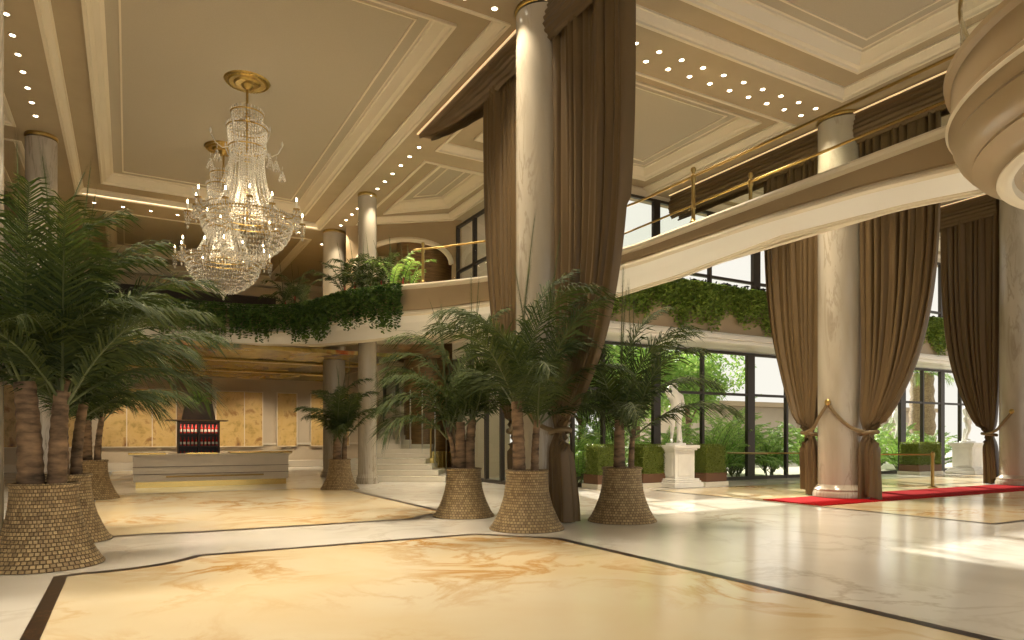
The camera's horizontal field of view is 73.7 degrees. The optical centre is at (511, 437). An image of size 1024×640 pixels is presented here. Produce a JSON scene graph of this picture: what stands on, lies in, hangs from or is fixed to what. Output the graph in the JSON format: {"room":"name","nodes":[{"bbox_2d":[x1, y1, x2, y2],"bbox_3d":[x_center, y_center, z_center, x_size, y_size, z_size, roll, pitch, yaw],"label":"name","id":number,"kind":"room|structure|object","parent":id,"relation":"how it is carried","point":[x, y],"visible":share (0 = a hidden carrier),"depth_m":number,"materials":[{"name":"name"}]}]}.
{"room":"hotel lobby","nodes":[
{"label":"hotel lobby","id":0,"kind":"room"},
{"bbox_2d":[4,373,357,464],"bbox_3d":[-17.713,-3.650,32.201,24.700,10.300,0.300,0,0,-29],"label":"wall","id":1,"kind":"structure","parent":0,"point":[269,388],"depth_m":34.92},
{"bbox_2d":[4,384,75,447],"bbox_3d":[-21.019,-0.950,30.021,3.680,2.780,0.060,0,0,-29],"label":"mural","id":2,"kind":"object","parent":1,"relation":"attached to","point":[10,434],"visible":0.03,"depth_m":29.61,"materials":[{"name":"yellow paint"}]},
{"bbox_2d":[102,387,176,447],"bbox_3d":[-17.489,-0.950,32.006,3.180,2.780,0.060,0,0,-29],"label":"mural","id":3,"kind":"object","parent":1,"relation":"attached to","point":[121,429],"visible":0.52,"depth_m":32.04,"materials":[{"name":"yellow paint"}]},
{"bbox_2d":[4,460,322,472],"bbox_3d":[-17.211,1.325,32.226,23.600,0.350,0.150,0,0,-29],"label":"baseboard","id":4,"kind":"structure","parent":1,"relation":"attached to","point":[8,468],"depth_m":31.78,"materials":[{"name":"beige"}]},
{"bbox_2d":[177,378,211,418],"bbox_3d":[-15.419,-0.700,33.171,1.550,4.400,0.160,0,0,-29],"label":"cladding","id":5,"kind":"object","parent":1,"relation":"attached to","point":[179,410],"visible":0.13,"depth_m":32.91,"materials":[{"name":"brown wood"}]},
{"bbox_2d":[215,390,262,446],"bbox_3d":[-13.632,-0.950,34.176,2.230,2.780,0.060,0,0,-29],"label":"mural","id":6,"kind":"object","parent":1,"relation":"attached to","point":[243,427],"visible":0.82,"depth_m":34.19,"materials":[{"name":"yellow"}]},
{"bbox_2d":[116,338,400,381],"bbox_3d":[-16.237,-3.070,25.803,21.000,0.140,12.300,0,0,-29],"label":"ceiling","id":7,"kind":"structure","parent":1,"relation":"attached to","point":[246,351],"depth_m":26.43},
{"bbox_2d":[277,392,296,446],"bbox_3d":[-11.628,-0.950,35.303,1.030,2.780,0.060,0,0,-29],"label":"mural","id":8,"kind":"object","parent":1,"relation":"attached to","point":[286,402],"visible":1,"depth_m":35.28,"materials":[{"name":"yellow stone"}]},
{"bbox_2d":[310,393,349,445],"bbox_3d":[-9.688,-0.950,36.394,2.080,2.780,0.060,0,0,-29],"label":"mural","id":9,"kind":"object","parent":1,"relation":"attached to","point":[316,433],"visible":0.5,"depth_m":36.04,"materials":[{"name":"yellow stone"}]},
{"bbox_2d":[5,261,357,380],"bbox_3d":[-17.610,-5.400,31.915,24.600,4.600,0.300,0,0,-29],"label":"wall","id":10,"kind":"structure","parent":0,"point":[252,291],"depth_m":34.24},
{"bbox_2d":[6,253,322,292],"bbox_3d":[-17.174,-7.700,32.160,23.600,0.600,0.300,0,0,-29],"label":"trim","id":11,"kind":"structure","parent":10,"relation":"attached to","point":[258,283],"depth_m":33.33,"materials":[{"name":"beige"}]},
{"bbox_2d":[377,256,403,437],"bbox_3d":[-4.606,-3.250,30.826,3.000,9.500,0.250,0,0,-29],"label":"wall","id":12,"kind":"structure","parent":0,"point":[383,348],"depth_m":30.16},
{"bbox_2d":[346,221,461,289],"bbox_3d":[-4.049,-6.000,25.578,4.482,4.000,0.200,0,0,9],"label":"wall","id":13,"kind":"structure","parent":0,"point":[442,233],"depth_m":25.38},
{"bbox_2d":[354,237,453,265],"bbox_3d":[-4.085,-6.943,25.453,3.947,1.114,0.200,0,0,9],"label":"trim","id":14,"kind":"structure","parent":13,"relation":"attached to","point":[444,251],"depth_m":25.28,"materials":[{"name":"beige"}]},
{"bbox_2d":[452,333,491,359],"bbox_3d":[-0.690,-3.500,22.846,0.200,1.200,5.900,0,0,-29],"label":"wall","id":15,"kind":"structure","parent":0,"point":[457,345],"depth_m":24.81,"materials":[{"name":"white"}]},
{"bbox_2d":[455,354,505,484],"bbox_3d":[-0.626,-0.700,22.733,0.138,4.400,5.760,0,0,-29],"label":"window","id":16,"kind":"structure","parent":15,"relation":"in","point":[501,480],"depth_m":22.20,"materials":[{"name":"brown metal"}]},
{"bbox_2d":[456,214,505,477],"bbox_3d":[-1.155,-3.650,25.711,2.000,10.300,0.150,0,0,-29],"label":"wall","id":17,"kind":"structure","parent":0,"point":[467,229],"depth_m":25.63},
{"bbox_2d":[456,209,485,278],"bbox_3d":[-0.626,-5.950,22.733,0.138,3.700,5.760,0,0,-29],"label":"window","id":18,"kind":"structure","parent":17,"relation":"in","point":[475,262],"depth_m":23.94,"materials":[{"name":"brown metal"}]},
{"bbox_2d":[4,0,1002,288],"bbox_3d":[2.859,-8.485,19.393,48.000,1.030,43.000,0,0,-29],"label":"ceiling","id":19,"kind":"structure","parent":0,"point":[136,89],"depth_m":15.96,"materials":[{"name":"paint"}]},
{"bbox_2d":[172,140,272,300],"bbox_3d":[-8.328,-6.215,19.878,2.686,4.450,2.751,0,0,-36],"label":"chandelier","id":20,"kind":"object","parent":19,"relation":"hanging from","point":[210,146],"visible":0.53,"depth_m":19.61,"materials":[{"name":"glass"}]},
{"bbox_2d":[184,70,305,267],"bbox_3d":[-6.210,-6.235,16.194,2.686,4.450,2.751,0,0,-36],"label":"chandelier","id":21,"kind":"object","parent":19,"relation":"hanging from","point":[244,81],"visible":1,"depth_m":15.94,"materials":[{"name":"glass"}]},
{"bbox_2d":[0,466,1023,639],"bbox_3d":[2.859,1.597,19.393,48.000,0.206,43.000,0,0,-29],"label":"floor","id":22,"kind":"structure","parent":0,"point":[297,559],"depth_m":7.83,"materials":[{"name":"white stone"}]},
{"bbox_2d":[0,0,3,531],"bbox_3d":[-6.631,-3.254,7.973,1.366,9.492,1.366,0,0,-29],"label":"marble column","id":23,"kind":"structure","parent":22,"relation":"on","point":[1,1],"depth_m":8.16,"materials":[{"name":"beige stone"}]},
{"bbox_2d":[24,130,58,473],"bbox_3d":[-12.481,-3.254,18.107,0.878,9.492,0.878,0,0,-29],"label":"marble column","id":24,"kind":"structure","parent":22,"relation":"on","point":[33,169],"depth_m":17.84,"materials":[{"name":"beige stone"}]},
{"bbox_2d":[0,481,105,574],"bbox_3d":[-5.530,1.010,8.076,1.240,0.972,1.240,0,0,4],"label":"woven planter","id":25,"kind":"object","parent":22,"relation":"on","point":[44,530],"visible":0.9,"depth_m":7.75,"materials":[{"name":"wicker"}]},
{"bbox_2d":[0,135,239,483],"bbox_3d":[-5.490,-1.617,8.149,4.133,4.328,4.247,0,0,22],"label":"potted palm","id":26,"kind":"object","parent":25,"relation":"in","point":[53,336],"visible":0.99,"depth_m":7.91,"materials":[{"name":"green"}]},
{"bbox_2d":[45,473,112,542],"bbox_3d":[-6.549,1.010,9.970,1.240,0.972,1.240,0,0,21],"label":"woven planter","id":27,"kind":"object","parent":22,"relation":"on","point":[98,532],"visible":0.36,"depth_m":9.91,"materials":[{"name":"wicker"}]},
{"bbox_2d":[4,267,205,474],"bbox_3d":[-6.309,-1.130,9.972,3.286,3.353,3.580,0,0,-8],"label":"potted palm","id":28,"kind":"object","parent":27,"relation":"in","point":[76,460],"visible":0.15,"depth_m":10.29,"materials":[{"name":"green"}]},
{"bbox_2d":[82,459,119,499],"bbox_3d":[-10.437,1.020,16.962,1.215,0.953,1.215,0,0,-43],"label":"woven planter","id":29,"kind":"object","parent":22,"relation":"on","point":[102,487],"visible":0.61,"depth_m":16.73,"materials":[{"name":"wicker"}]},
{"bbox_2d":[44,346,171,459],"bbox_3d":[-10.476,-1.183,17.059,3.181,3.496,2.958,0,0,35],"label":"potted palm","id":30,"kind":"object","parent":29,"relation":"in","point":[87,446],"visible":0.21,"depth_m":16.95,"materials":[{"name":"green"}]},
{"bbox_2d":[166,402,227,452],"bbox_3d":[-10.445,0.150,22.636,1.850,2.700,0.700,0,0,-29],"label":"display cabinet","id":31,"kind":"object","parent":22,"relation":"on","point":[194,417],"visible":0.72,"depth_m":22.63,"materials":[{"name":"brown wood"}]},
{"bbox_2d":[166,419,227,421],"bbox_3d":[-10.445,-0.580,22.636,1.850,0.040,0.700,0,0,-29],"label":"shelf","id":32,"kind":"object","parent":31,"relation":"attached to","point":[178,420],"depth_m":22.40,"materials":[{"name":"brown wood"}]},
{"bbox_2d":[182,402,215,419],"bbox_3d":[-10.414,-0.900,22.683,1.006,0.600,0.448,0,0,-29],"label":"hood","id":33,"kind":"object","parent":31,"relation":"attached to","point":[194,415],"depth_m":22.50,"materials":[{"name":"brown wood"}]},
{"bbox_2d":[128,451,291,487],"bbox_3d":[-9.490,0.965,21.662,4.700,1.070,1.035,0,0,-29],"label":"reception desk","id":34,"kind":"object","parent":22,"relation":"on","point":[187,469],"visible":1,"depth_m":21.29,"materials":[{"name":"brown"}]},
{"bbox_2d":[130,453,290,455],"bbox_3d":[-9.502,0.515,21.704,4.620,0.050,0.950,0,0,-29],"label":"countertop","id":35,"kind":"structure","parent":34,"relation":"on","point":[176,454],"depth_m":21.55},
{"bbox_2d":[320,229,345,476],"bbox_3d":[-6.909,-3.254,26.518,1.025,9.492,1.025,0,0,-29],"label":"marble column","id":36,"kind":"structure","parent":22,"relation":"on","point":[330,247],"depth_m":26.15,"materials":[{"name":"beige stone"}]},
{"bbox_2d":[320,459,358,489],"bbox_3d":[-5.096,1.059,20.195,1.116,0.875,1.116,0,0,17],"label":"woven planter","id":37,"kind":"object","parent":22,"relation":"on","point":[339,476],"visible":0.99,"depth_m":19.89,"materials":[{"name":"wicker"}]},
{"bbox_2d":[293,363,396,458],"bbox_3d":[-5.224,-0.965,20.321,2.906,3.213,2.625,0,0,38],"label":"potted palm","id":38,"kind":"object","parent":37,"relation":"in","point":[343,416],"visible":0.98,"depth_m":20.02,"materials":[{"name":"green"}]},
{"bbox_2d":[356,191,378,483],"bbox_3d":[-4.759,-3.254,22.451,0.732,9.492,0.732,0,0,-29],"label":"marble column","id":39,"kind":"structure","parent":22,"relation":"on","point":[367,204],"depth_m":22.19,"materials":[{"name":"beige stone"}]},
{"bbox_2d":[351,407,446,481],"bbox_3d":[-3.999,-0.389,25.997,3.550,3.774,5.370,0,0,1],"label":"staircase","id":40,"kind":"structure","parent":22,"relation":"on","point":[405,464],"depth_m":24.46,"materials":[{"name":"stone"}]},
{"bbox_2d":[392,242,455,472],"bbox_3d":[-3.318,-3.240,26.703,2.740,9.480,2.740,0,0,-29],"label":"wall","id":41,"kind":"structure","parent":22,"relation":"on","point":[441,270],"depth_m":25.82,"materials":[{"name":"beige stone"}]},
{"bbox_2d":[433,467,493,518],"bbox_3d":[-0.928,1.034,13.132,1.178,0.923,1.178,0,0,13],"label":"woven planter","id":42,"kind":"object","parent":22,"relation":"on","point":[463,497],"visible":0.96,"depth_m":12.80,"materials":[{"name":"wicker"}]},
{"bbox_2d":[364,272,534,468],"bbox_3d":[-0.814,-1.326,13.432,4.076,3.841,3.412,0,0,0],"label":"potted palm","id":43,"kind":"object","parent":42,"relation":"in","point":[462,451],"visible":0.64,"depth_m":13.06,"materials":[{"name":"green"}]},
{"bbox_2d":[489,469,563,533],"bbox_3d":[0.246,1.010,11.291,1.240,0.972,1.240,0,0,38],"label":"woven planter","id":44,"kind":"object","parent":22,"relation":"on","point":[526,507],"visible":0.96,"depth_m":10.94,"materials":[{"name":"wicker"}]},
{"bbox_2d":[416,210,638,470],"bbox_3d":[0.239,-1.580,11.404,3.671,4.253,3.998,0,0,16],"label":"potted palm","id":45,"kind":"object","parent":44,"relation":"in","point":[518,379],"visible":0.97,"depth_m":11.01,"materials":[{"name":"green"}]},
{"bbox_2d":[514,0,568,485],"bbox_3d":[0.571,-3.254,12.827,1.227,9.492,1.220,0,0,-29],"label":"marble column","id":46,"kind":"structure","parent":22,"relation":"on","point":[534,73],"depth_m":12.36,"materials":[{"name":"beige stone"}]},
{"bbox_2d":[417,30,515,140],"bbox_3d":[-0.959,-7.530,15.553,0.574,0.780,5.350,0,0,-29],"label":"valance","id":47,"kind":"object","parent":46,"relation":"attached to","point":[466,108],"visible":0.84,"depth_m":14.98,"materials":[{"name":"brown fabric"}]},
{"bbox_2d":[483,61,515,468],"bbox_3d":[0.028,-3.160,13.740,0.664,9.280,2.476,0,0,-17],"label":"curtain","id":48,"kind":"object","parent":47,"relation":"hanging from","point":[499,110],"visible":0.37,"depth_m":14.03,"materials":[{"name":"brown fabric"}]},
{"bbox_2d":[542,0,593,41],"bbox_3d":[2.621,-7.530,9.190,0.574,0.780,7.450,0,0,-29],"label":"valance","id":49,"kind":"object","parent":46,"relation":"attached to","point":[557,16],"visible":0.53,"depth_m":11.91,"materials":[{"name":"brown fabric"}]},
{"bbox_2d":[522,0,635,522],"bbox_3d":[1.163,-3.160,11.767,0.685,9.280,2.559,0,0,-40],"label":"curtain","id":50,"kind":"object","parent":49,"relation":"hanging from","point":[594,55],"visible":0.81,"depth_m":11.47,"materials":[{"name":"brown fabric"}]},
{"bbox_2d":[582,444,613,488],"bbox_3d":[2.717,0.833,20.460,0.970,1.334,0.820,0,0,-29],"label":"planter","id":51,"kind":"object","parent":22,"relation":"on","point":[598,456],"visible":0.78,"depth_m":20.15,"materials":[{"name":"stone"}]},
{"bbox_2d":[588,466,656,524],"bbox_3d":[1.993,1.010,12.366,1.240,0.972,1.240,0,0,33],"label":"woven planter","id":52,"kind":"object","parent":22,"relation":"on","point":[621,500],"visible":0.94,"depth_m":12.02,"materials":[{"name":"wicker"}]},
{"bbox_2d":[552,262,745,467],"bbox_3d":[2.312,-1.282,12.341,3.590,3.656,3.507,0,0,-4],"label":"potted palm","id":53,"kind":"object","parent":52,"relation":"in","point":[621,396],"visible":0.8,"depth_m":12.09,"materials":[{"name":"green"}]},
{"bbox_2d":[628,443,664,487],"bbox_3d":[4.166,0.834,21.046,1.020,1.333,0.820,0,0,-29],"label":"planter","id":54,"kind":"object","parent":22,"relation":"on","point":[650,457],"visible":0.82,"depth_m":20.72,"materials":[{"name":"stone"}]},
{"bbox_2d":[658,445,703,487],"bbox_3d":[5.060,0.857,21.090,1.178,1.280,1.178,0,0,-29],"label":"pedestal","id":55,"kind":"object","parent":22,"relation":"on","point":[679,460],"visible":0.81,"depth_m":20.69,"materials":[{"name":"white stone"}]},
{"bbox_2d":[665,383,685,444],"bbox_3d":[5.060,-0.748,21.091,0.613,1.927,0.615,0,0,28],"label":"statue","id":56,"kind":"object","parent":55,"relation":"on","point":[679,397],"visible":0.71,"depth_m":21.00,"materials":[{"name":"white stone"}]},
{"bbox_2d":[691,443,728,486],"bbox_3d":[6.198,0.833,21.615,0.970,1.334,0.820,0,0,-29],"label":"planter","id":57,"kind":"object","parent":22,"relation":"on","point":[709,458],"visible":0.88,"depth_m":21.31,"materials":[{"name":"stone"}]},
{"bbox_2d":[763,484,1023,505],"bbox_3d":[15.396,1.483,20.766,20.600,0.020,1.600,0,0,-29],"label":"carpet","id":58,"kind":"object","parent":22,"relation":"on","point":[981,489],"visible":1,"depth_m":17.80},
{"bbox_2d":[812,109,862,498],"bbox_3d":[8.270,-3.268,17.158,1.318,9.464,1.318,0,0,-29],"label":"marble column","id":59,"kind":"structure","parent":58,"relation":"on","point":[838,250],"depth_m":16.70,"materials":[{"name":"beige stone"}]},
{"bbox_2d":[668,129,816,220],"bbox_3d":[6.676,-7.530,19.991,0.574,0.780,5.500,0,0,-29],"label":"valance","id":60,"kind":"object","parent":59,"relation":"attached to","point":[801,148],"visible":0.8,"depth_m":19.68,"materials":[{"name":"brown fabric"}]},
{"bbox_2d":[764,136,827,494],"bbox_3d":[7.726,-3.160,18.045,0.747,9.280,2.448,0,0,-18],"label":"curtain","id":61,"kind":"object","parent":60,"relation":"hanging from","point":[790,268],"visible":0.73,"depth_m":18.11,"materials":[{"name":"brown fabric"}]},
{"bbox_2d":[852,71,949,144],"bbox_3d":[10.574,-7.530,13.062,0.574,0.780,8.400,0,0,-29],"label":"valance","id":62,"kind":"object","parent":59,"relation":"attached to","point":[920,97],"visible":0.44,"depth_m":15.60,"materials":[{"name":"brown fabric"}]},
{"bbox_2d":[827,82,940,499],"bbox_3d":[8.826,-3.160,16.112,0.761,9.280,2.492,0,0,-40],"label":"curtain","id":63,"kind":"object","parent":62,"relation":"hanging from","point":[899,250],"visible":0.84,"depth_m":15.99,"materials":[{"name":"brown fabric"}]},
{"bbox_2d":[881,451,937,487],"bbox_3d":[11.044,0.947,20.730,3.480,1.100,0.260,0,0,8],"label":"railing","id":64,"kind":"object","parent":22,"relation":"on","point":[932,454],"visible":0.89,"depth_m":20.49,"materials":[{"name":"gold metal"}]},
{"bbox_2d":[897,442,942,474],"bbox_3d":[16.910,0.822,28.272,1.720,1.357,0.920,0,0,-29],"label":"planter","id":65,"kind":"object","parent":22,"relation":"on","point":[909,464],"visible":0.91,"depth_m":27.88,"materials":[{"name":"stone"}]},
{"bbox_2d":[945,443,983,474],"bbox_3d":[19.108,0.847,28.648,1.178,1.300,1.178,0,0,-29],"label":"pedestal","id":66,"kind":"object","parent":22,"relation":"on","point":[967,458],"visible":0.9,"depth_m":28.34,"materials":[{"name":"white stone"}]},
{"bbox_2d":[959,406,975,442],"bbox_3d":[19.108,-0.720,28.648,0.583,1.830,0.583,0,0,41],"label":"statue","id":67,"kind":"object","parent":66,"relation":"on","point":[966,418],"visible":0.71,"depth_m":28.52,"materials":[{"name":"white stone"}]},
{"bbox_2d":[995,200,1023,485],"bbox_3d":[15.964,-3.268,21.487,1.271,9.464,1.269,0,0,-29],"label":"marble column","id":68,"kind":"structure","parent":22,"relation":"on","point":[1011,218],"depth_m":21.21,"materials":[{"name":"beige stone"}]},
{"bbox_2d":[939,194,996,232],"bbox_3d":[14.360,-7.530,24.342,0.574,0.780,5.450,0,0,-29],"label":"valance","id":69,"kind":"object","parent":68,"relation":"attached to","point":[969,210],"visible":0.31,"depth_m":22.61,"materials":[{"name":"brown fabric"}]},
{"bbox_2d":[940,199,1011,483],"bbox_3d":[15.422,-3.160,22.437,0.750,9.280,2.555,0,0,-18],"label":"curtain","id":70,"kind":"object","parent":69,"relation":"hanging from","point":[969,252],"visible":0.95,"depth_m":22.49,"materials":[{"name":"brown fabric"}]},
{"bbox_2d":[605,340,950,370],"bbox_3d":[10.841,-3.575,26.160,23.450,1.050,0.330,0,0,-29],"label":"wall","id":71,"kind":"structure","parent":0,"point":[605,340],"depth_m":24.23,"materials":[{"name":"white"}]},
{"bbox_2d":[570,341,963,486],"bbox_3d":[10.949,-0.775,26.009,23.410,4.550,0.138,0,0,-29],"label":"window","id":72,"kind":"structure","parent":71,"relation":"in","point":[750,395],"depth_m":24.66,"materials":[{"name":"brown metal"}]},
{"bbox_2d":[631,194,942,317],"bbox_3d":[10.949,-5.975,26.009,23.410,3.750,0.138,0,0,-29],"label":"window","id":73,"kind":"structure","parent":71,"relation":"in","point":[755,281],"depth_m":24.13,"materials":[{"name":"brown metal"}]},
{"bbox_2d":[605,335,951,370],"bbox_3d":[11.585,-3.120,25.908,22.400,0.080,1.000,0,0,-29],"label":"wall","id":74,"kind":"structure","parent":0,"point":[608,338],"depth_m":23.49,"materials":[{"name":"white"}]},
{"bbox_2d":[607,321,950,366],"bbox_3d":[11.943,-3.250,25.272,22.400,0.340,0.660,0,0,-29],"label":"trim","id":75,"kind":"structure","parent":74,"relation":"attached to","point":[714,338],"depth_m":22.10,"materials":[{"name":"white"}]},
{"bbox_2d":[610,289,947,355],"bbox_3d":[11.782,-4.075,25.559,22.400,1.450,1.000,0,0,-29],"label":"planter box","id":76,"kind":"object","parent":75,"relation":"on","point":[728,325],"visible":0.02,"depth_m":21.93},
{"bbox_2d":[611,278,946,355],"bbox_3d":[12.082,-4.118,24.996,22.657,1.762,0.374,0,0,-29],"label":"ivy","id":77,"kind":"object","parent":76,"relation":"hanging from","point":[709,294],"visible":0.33,"depth_m":21.71,"materials":[{"name":"green plant"}]},
{"bbox_2d":[631,187,940,262],"bbox_3d":[10.870,-7.975,26.108,23.450,0.250,0.250,0,0,-29],"label":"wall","id":78,"kind":"structure","parent":0,"point":[636,191],"depth_m":22.47,"materials":[{"name":"beige"}]},
{"bbox_3d":[-18.164,-3.650,7.508,0.300,10.300,42.900,0,0,-29],"label":"wall","id":79,"kind":"structure","parent":0,"visible":0},
{"bbox_2d":[5,282,402,346],"bbox_3d":[-11.652,-3.662,19.906,16.764,1.582,4.248,0,0,-10],"label":"ivy","id":80,"kind":"object","parent":79,"relation":"hanging from","point":[326,306],"visible":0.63,"depth_m":21.53,"materials":[{"name":"green plant"}]},
{"bbox_2d":[125,365,322,375],"bbox_3d":[-17.083,-2.960,27.307,21.000,0.080,0.350,0,0,-29],"label":"trim","id":81,"kind":"structure","parent":79,"relation":"attached to","point":[136,366],"depth_m":30.15,"materials":[{"name":"gold metal"}]},
{"bbox_2d":[162,355,357,367],"bbox_3d":[-14.925,-2.960,23.472,21.000,0.080,0.350,0,0,-29],"label":"trim","id":82,"kind":"structure","parent":79,"relation":"attached to","point":[205,358],"depth_m":26.39,"materials":[{"name":"gold metal"}]},
{"bbox_2d":[15,125,1023,346],"bbox_3d":[-6.626,-3.651,19.149,31.537,1.499,14.361,0,0,12],"label":"balcony","id":83,"kind":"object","parent":79,"relation":"attached to","point":[920,170],"depth_m":13.07,"materials":[{"name":"white"}]},
{"bbox_2d":[11,274,275,304],"bbox_3d":[-15.236,-4.560,19.333,16.400,0.420,0.140,0,0,-29],"label":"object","id":84,"kind":"object","parent":83,"relation":"on","point":[243,299],"visible":0.18,"depth_m":22.18,"materials":[{"name":"paint"}]},
{"bbox_2d":[258,260,323,303],"bbox_3d":[-7.514,-5.035,23.259,2.311,2.071,1.763,0,0,-29],"label":"palm","id":85,"kind":"object","parent":83,"relation":"on","point":[286,295],"visible":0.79,"depth_m":23.08,"materials":[{"name":"green"}]},
{"bbox_2d":[312,238,387,290],"bbox_3d":[-4.946,-5.211,21.177,2.478,2.422,1.989,0,0,-35],"label":"palm","id":86,"kind":"object","parent":83,"relation":"on","point":[346,280],"visible":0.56,"depth_m":21.01,"materials":[{"name":"green"}]},
{"bbox_2d":[335,237,409,285],"bbox_3d":[-4.175,-5.200,20.865,2.520,2.401,1.922,0,0,-29],"label":"palm","id":87,"kind":"object","parent":83,"relation":"on","point":[371,280],"visible":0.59,"depth_m":20.76,"materials":[{"name":"green"}]},
{"bbox_2d":[365,239,436,283],"bbox_3d":[-3.284,-5.081,20.778,1.890,2.162,1.809,0,0,38],"label":"palm","id":88,"kind":"object","parent":83,"relation":"on","point":[408,275],"visible":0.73,"depth_m":20.55,"materials":[{"name":"green"}]},
{"bbox_2d":[413,53,955,282],"bbox_3d":[2.400,-4.970,14.886,1.667,1.180,13.785,0,0,-42],"label":"glass railing","id":89,"kind":"object","parent":83,"relation":"on","point":[693,176],"visible":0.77,"depth_m":12.89,"materials":[{"name":"gold metal"}]},
{"bbox_2d":[624,100,944,234],"bbox_3d":[4.744,-4.970,14.716,0.150,1.180,11.000,0,0,-29],"label":"glass railing","id":90,"kind":"object","parent":83,"relation":"on","point":[750,175],"visible":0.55,"depth_m":13.41,"materials":[{"name":"gold metal"}]},
{"bbox_2d":[943,0,1023,200],"bbox_3d":[8.171,-3.770,6.891,6.460,1.340,6.460,0,0,-29],"label":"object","id":91,"kind":"structure","parent":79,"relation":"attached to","point":[986,133],"depth_m":7.43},
{"bbox_2d":[957,0,968,45],"bbox_3d":[6.666,-4.894,6.053,2.709,0.987,6.093,0,0,-29],"label":"glass railing","id":92,"kind":"object","parent":91,"relation":"on","point":[964,34],"visible":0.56,"depth_m":8.72,"materials":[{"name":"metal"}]},
{"bbox_2d":[945,45,1023,209],"bbox_3d":[8.171,-3.458,6.891,6.420,0.765,6.420,0,0,-29],"label":"trim","id":93,"kind":"structure","parent":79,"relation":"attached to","point":[1006,188],"depth_m":8.04,"materials":[{"name":"beige"}]},
{"label":"outside","id":94,"kind":"structure","parent":0,"visible":0},
{"bbox_2d":[578,452,951,482],"bbox_3d":[15.618,1.650,64.835,69.200,0.200,62.300,0,0,-29],"label":"floor","id":95,"kind":"structure","parent":94,"point":[794,468],"depth_m":32.56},
{"bbox_2d":[569,421,628,482],"bbox_3d":[2.100,0.489,22.548,3.556,2.124,2.989,0,0,-33],"label":"clump","id":96,"kind":"object","parent":95,"relation":"on","point":[579,451],"visible":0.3,"depth_m":22.20,"materials":[{"name":"green"}]},
{"bbox_2d":[575,355,622,479],"bbox_3d":[2.695,-0.924,25.263,3.378,4.968,3.020,0,0,43],"label":"tree","id":97,"kind":"object","parent":95,"relation":"on","point":[576,418],"visible":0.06,"depth_m":24.62,"materials":[{"name":"green plant"}]},
{"bbox_2d":[569,421,646,471],"bbox_3d":[2.862,0.306,24.117,3.754,2.489,3.862,0,0,17],"label":"clump","id":98,"kind":"object","parent":95,"relation":"on","point":[580,435],"visible":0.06,"depth_m":23.95,"materials":[{"name":"green"}]},
{"bbox_2d":[569,399,675,465],"bbox_3d":[3.959,-0.074,25.709,4.813,3.270,3.851,0,0,-15],"label":"clump","id":99,"kind":"object","parent":95,"relation":"on","point":[589,431],"visible":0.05,"depth_m":25.76,"materials":[{"name":"green"}]},
{"bbox_2d":[606,344,707,443],"bbox_3d":[5.621,-1.700,29.828,5.292,6.514,5.346,0,0,-29],"label":"tree","id":100,"kind":"object","parent":95,"relation":"on","point":[667,402],"visible":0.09,"depth_m":28.68,"materials":[{"name":"green plant"}]},
{"bbox_2d":[625,417,715,463],"bbox_3d":[5.876,0.371,25.662,3.810,2.359,3.519,0,0,25],"label":"clump","id":101,"kind":"object","parent":95,"relation":"on","point":[666,438],"visible":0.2,"depth_m":25.31,"materials":[{"name":"green"}]},
{"bbox_2d":[661,350,756,444],"bbox_3d":[8.133,-1.504,31.695,5.229,6.123,4.954,0,0,-33],"label":"tree","id":102,"kind":"object","parent":95,"relation":"on","point":[711,366],"visible":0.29,"depth_m":30.89,"materials":[{"name":"green plant"}]},
{"bbox_2d":[674,409,775,470],"bbox_3d":[7.783,0.191,25.806,4.103,2.722,3.562,0,0,1],"label":"clump","id":103,"kind":"object","parent":95,"relation":"on","point":[725,438],"visible":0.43,"depth_m":25.60,"materials":[{"name":"green"}]},
{"bbox_2d":[684,397,792,474],"bbox_3d":[9.271,-0.186,28.811,4.962,3.473,4.489,0,0,-21],"label":"clump","id":104,"kind":"object","parent":95,"relation":"on","point":[707,419],"visible":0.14,"depth_m":28.67,"materials":[{"name":"green"}]},
{"bbox_2d":[694,411,787,476],"bbox_3d":[8.974,0.106,27.123,3.657,2.899,4.081,0,0,17],"label":"clump","id":105,"kind":"object","parent":95,"relation":"on","point":[740,469],"visible":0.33,"depth_m":26.63,"materials":[{"name":"green"}]},
{"bbox_2d":[743,420,803,474],"bbox_3d":[10.833,0.396,28.344,3.876,2.309,3.322,0,0,-26],"label":"clump","id":106,"kind":"object","parent":95,"relation":"on","point":[778,445],"visible":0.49,"depth_m":28.04,"materials":[{"name":"green"}]},
{"bbox_2d":[625,400,937,459],"bbox_3d":[20.488,-0.400,51.282,28.000,3.900,7.700,0,0,-29],"label":"building","id":107,"kind":"structure","parent":95,"relation":"on","point":[771,412],"depth_m":45.88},
{"bbox_2d":[767,421,816,465],"bbox_3d":[12.512,0.285,28.860,3.557,2.531,3.873,0,0,20],"label":"clump","id":108,"kind":"object","parent":95,"relation":"on","point":[789,427],"visible":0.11,"depth_m":28.54,"materials":[{"name":"green"}]},
{"bbox_2d":[875,418,919,465],"bbox_3d":[18.688,0.018,34.567,4.295,3.065,4.040,0,0,21],"label":"clump","id":109,"kind":"object","parent":95,"relation":"on","point":[889,425],"visible":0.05,"depth_m":34.55,"materials":[{"name":"green"}]},
{"bbox_2d":[877,423,929,469],"bbox_3d":[18.080,0.413,31.847,3.273,2.276,2.974,0,0,-11],"label":"clump","id":110,"kind":"object","parent":95,"relation":"on","point":[891,439],"visible":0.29,"depth_m":31.75,"materials":[{"name":"green"}]},
{"bbox_2d":[908,370,953,441],"bbox_3d":[21.901,-2.303,36.412,3.804,7.706,3.838,0,0,13],"label":"date palm","id":111,"kind":"object","parent":95,"relation":"on","point":[929,390],"visible":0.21,"depth_m":35.91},
{"bbox_2d":[911,430,957,463],"bbox_3d":[21.076,0.472,33.916,3.461,2.160,2.918,0,0,-19],"label":"clump","id":112,"kind":"object","parent":95,"relation":"on","point":[947,447],"visible":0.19,"depth_m":33.80,"materials":[{"name":"green"}]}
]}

